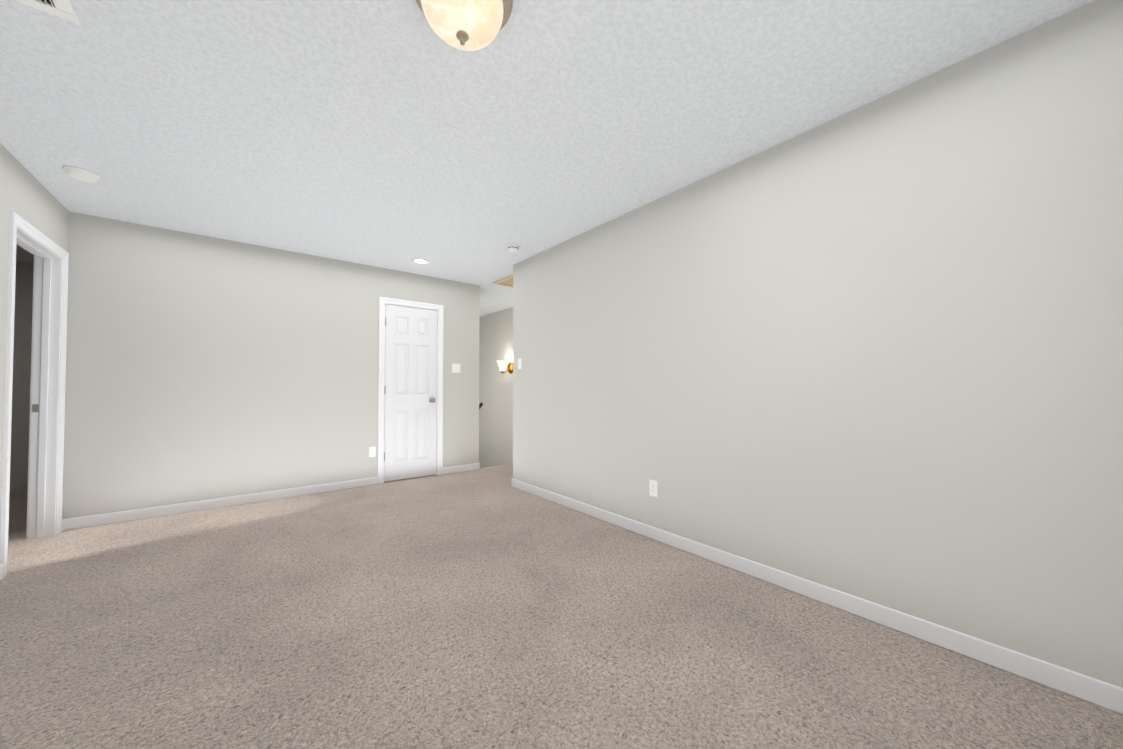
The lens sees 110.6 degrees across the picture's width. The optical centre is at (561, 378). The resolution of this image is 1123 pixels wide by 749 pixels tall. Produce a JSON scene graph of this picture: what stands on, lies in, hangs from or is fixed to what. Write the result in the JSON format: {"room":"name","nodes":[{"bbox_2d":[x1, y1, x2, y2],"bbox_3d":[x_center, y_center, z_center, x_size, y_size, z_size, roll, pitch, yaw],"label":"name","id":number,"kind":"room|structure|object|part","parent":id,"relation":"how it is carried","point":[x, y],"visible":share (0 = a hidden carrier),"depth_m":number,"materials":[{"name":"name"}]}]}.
{"room":"empty living room","nodes":[
{"label":"empty living room","id":0,"kind":"room"},
{"bbox_2d":[10,261,33,488],"bbox_3d":[-5.184,-0.036,4.790,6.585,2.440,0.120,1,-1,-39],"label":"wall","id":1,"kind":"structure","parent":0,"point":[21,377],"depth_m":4.18,"materials":[{"name":"grey paint"}]},
{"bbox_2d":[0,143,68,532],"bbox_3d":[-2.197,-0.113,0.915,0.120,2.440,5.445,1,-1,-39],"label":"wall","id":2,"kind":"structure","parent":0,"point":[28,196],"depth_m":2.30,"materials":[{"name":"grey paint"}]},
{"bbox_2d":[0,211,68,577],"bbox_3d":[-3.520,0.087,2.539,0.156,2.105,0.900,1,-1,-39],"label":"door frame","id":3,"kind":"structure","parent":2,"relation":"attached to","point":[45,402],"depth_m":2.82,"materials":[{"name":"white paint"}]},
{"bbox_2d":[62,211,479,518],"bbox_3d":[-2.527,-0.050,4.078,3.600,2.440,0.120,1,-1,-39],"label":"wall","id":4,"kind":"structure","parent":0,"point":[200,367],"depth_m":3.55,"materials":[{"name":"grey paint"}]},
{"bbox_2d":[62,477,377,530],"bbox_3d":[-2.922,1.119,3.646,2.230,0.085,0.015,1,-1,-39],"label":"baseboard","id":5,"kind":"structure","parent":4,"relation":"attached to","point":[128,515],"depth_m":3.44,"materials":[{"name":"white paint"}]},
{"bbox_2d":[369,446,375,456],"bbox_3d":[-2.103,0.810,4.324,0.070,0.115,0.007,1,-1,-39],"label":"electrical outlet","id":6,"kind":"object","parent":4,"relation":"attached to","point":[372,451],"visible":1,"depth_m":4.32,"materials":[{"name":"white plastic"}]},
{"bbox_2d":[384,304,436,481],"bbox_3d":[-1.786,0.159,4.629,0.604,2.020,0.035,1,-1,-39],"label":"closet door","id":7,"kind":"structure","parent":4,"relation":"in","point":[410,423],"depth_m":4.60,"materials":[{"name":"white paint"}]},
{"bbox_2d":[377,297,443,483],"bbox_3d":[-1.806,0.154,4.654,0.650,2.055,0.131,1,-1,-39],"label":"door frame","id":8,"kind":"structure","parent":4,"relation":"attached to","point":[437,377],"depth_m":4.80,"materials":[{"name":"white paint"}]},
{"bbox_2d":[452,364,460,372],"bbox_3d":[-1.339,-0.138,4.957,0.116,0.115,0.017,1,-1,-39],"label":"switch plate","id":9,"kind":"object","parent":4,"relation":"attached to","point":[456,368],"visible":1,"depth_m":4.96,"materials":[{"name":"white plastic"}]},
{"bbox_2d":[443,463,479,473],"bbox_3d":[-1.282,1.146,4.990,0.514,0.085,0.029,1,-1,-39],"label":"baseboard","id":10,"kind":"structure","parent":4,"relation":"attached to","point":[468,467],"depth_m":4.97,"materials":[{"name":"white paint"}]},
{"bbox_2d":[479,307,512,467],"bbox_3d":[-0.996,1.101,6.647,0.385,4.640,4.530,1,-1,-39],"label":"wall","id":11,"kind":"structure","parent":0,"point":[495,398],"depth_m":7.00,"materials":[{"name":"grey paint"}]},
{"bbox_3d":[-0.985,-0.214,6.521,0.211,0.176,0.211,1,-1,-39],"label":"sconce shade","id":12,"kind":"part","parent":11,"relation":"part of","materials":[{"name":"white glass"}]},
{"bbox_3d":[-0.941,-0.185,6.556,0.206,0.196,0.194,1,-1,-39],"label":"sconce body","id":13,"kind":"part","parent":11,"relation":"part of","materials":[{"name":"gold metal"}]},
{"bbox_2d":[0,0,1093,316],"bbox_3d":[-2.648,-1.359,2.635,8.070,0.120,8.745,1,-1,-39],"label":"ceiling","id":14,"kind":"structure","parent":0,"point":[394,134],"depth_m":1.86,"materials":[{"name":"paint"}]},
{"bbox_2d":[15,0,79,23],"bbox_3d":[-1.788,-1.320,1.242,0.257,0.013,0.310,1,-1,-39],"label":"ceiling vent","id":15,"kind":"object","parent":14,"relation":"in","point":[63,9],"visible":1,"depth_m":1.38,"materials":[{"name":"white plastic"}]},
{"bbox_2d":[63,166,100,182],"bbox_3d":[-3.020,-1.282,2.450,0.150,0.040,0.150,1,-1,-39],"label":"recessed light","id":16,"kind":"object","parent":14,"relation":"attached to","point":[80,174],"visible":0.98,"depth_m":2.42,"materials":[{"name":"white plastic"}]},
{"bbox_2d":[411,258,429,263],"bbox_3d":[-1.519,-1.265,4.186,0.188,0.007,0.188,1,-1,-39],"label":"recessed light","id":17,"kind":"object","parent":14,"relation":"in","point":[419,261],"visible":1,"depth_m":4.19,"materials":[{"name":"white plastic"}]},
{"bbox_2d":[415,0,512,50],"bbox_3d":[-0.338,-1.233,1.331,0.340,0.183,0.340,1,-1,-39],"label":"ceiling light","id":18,"kind":"object","parent":14,"relation":"attached to","point":[479,22],"depth_m":1.31,"materials":[{"name":"beige glass"}]},
{"bbox_3d":[-0.338,-1.233,1.331,0.340,0.183,0.340,1,-1,-39],"label":"ceiling light base","id":19,"kind":"part","parent":18,"relation":"part of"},
{"bbox_2d":[493,274,512,287],"bbox_3d":[-0.423,-1.245,4.962,0.620,0.016,0.740,1,-1,-39],"label":"attic hatch","id":20,"kind":"object","parent":14,"relation":"attached to","point":[507,281],"visible":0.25,"depth_m":4.98,"materials":[{"name":"brown wood"}]},
{"bbox_2d":[506,244,519,251],"bbox_3d":[-0.469,-1.257,3.751,0.132,0.040,0.132,1,-1,-39],"label":"smoke detector","id":21,"kind":"object","parent":14,"relation":"attached to","point":[512,247],"visible":0.98,"depth_m":3.71,"materials":[{"name":"white plastic"}]},
{"bbox_2d":[0,463,1122,748],"bbox_3d":[-2.326,1.208,2.189,8.070,0.150,7.725,1,-1,-39],"label":"floor","id":22,"kind":"structure","parent":0,"point":[488,607],"depth_m":1.63,"materials":[{"name":"carpet"}]},
{"bbox_2d":[513,0,1122,687],"bbox_3d":[0.865,-0.078,2.657,0.120,2.440,4.285,1,-1,-39],"label":"wall","id":23,"kind":"structure","parent":0,"point":[871,352],"depth_m":1.77,"materials":[{"name":"grey paint"}]},
{"bbox_2d":[518,358,521,368],"bbox_3d":[-0.449,-0.163,4.171,0.012,0.115,0.070,1,-1,-39],"label":"switch plate","id":24,"kind":"object","parent":23,"relation":"attached to","point":[519,363],"visible":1,"depth_m":4.16,"materials":[{"name":"white plastic"}]},
{"bbox_2d":[649,480,657,496],"bbox_3d":[0.660,0.785,2.792,0.007,0.115,0.070,1,-1,-39],"label":"electrical outlet","id":25,"kind":"object","parent":23,"relation":"attached to","point":[653,485],"visible":1,"depth_m":2.79,"materials":[{"name":"white plastic"}]},
{"bbox_2d":[511,478,1122,713],"bbox_3d":[0.771,1.099,2.643,0.014,0.085,4.179,1,-1,-39],"label":"baseboard","id":26,"kind":"structure","parent":23,"relation":"attached to","point":[1084,687],"depth_m":1.75,"materials":[{"name":"white paint"}]}
]}

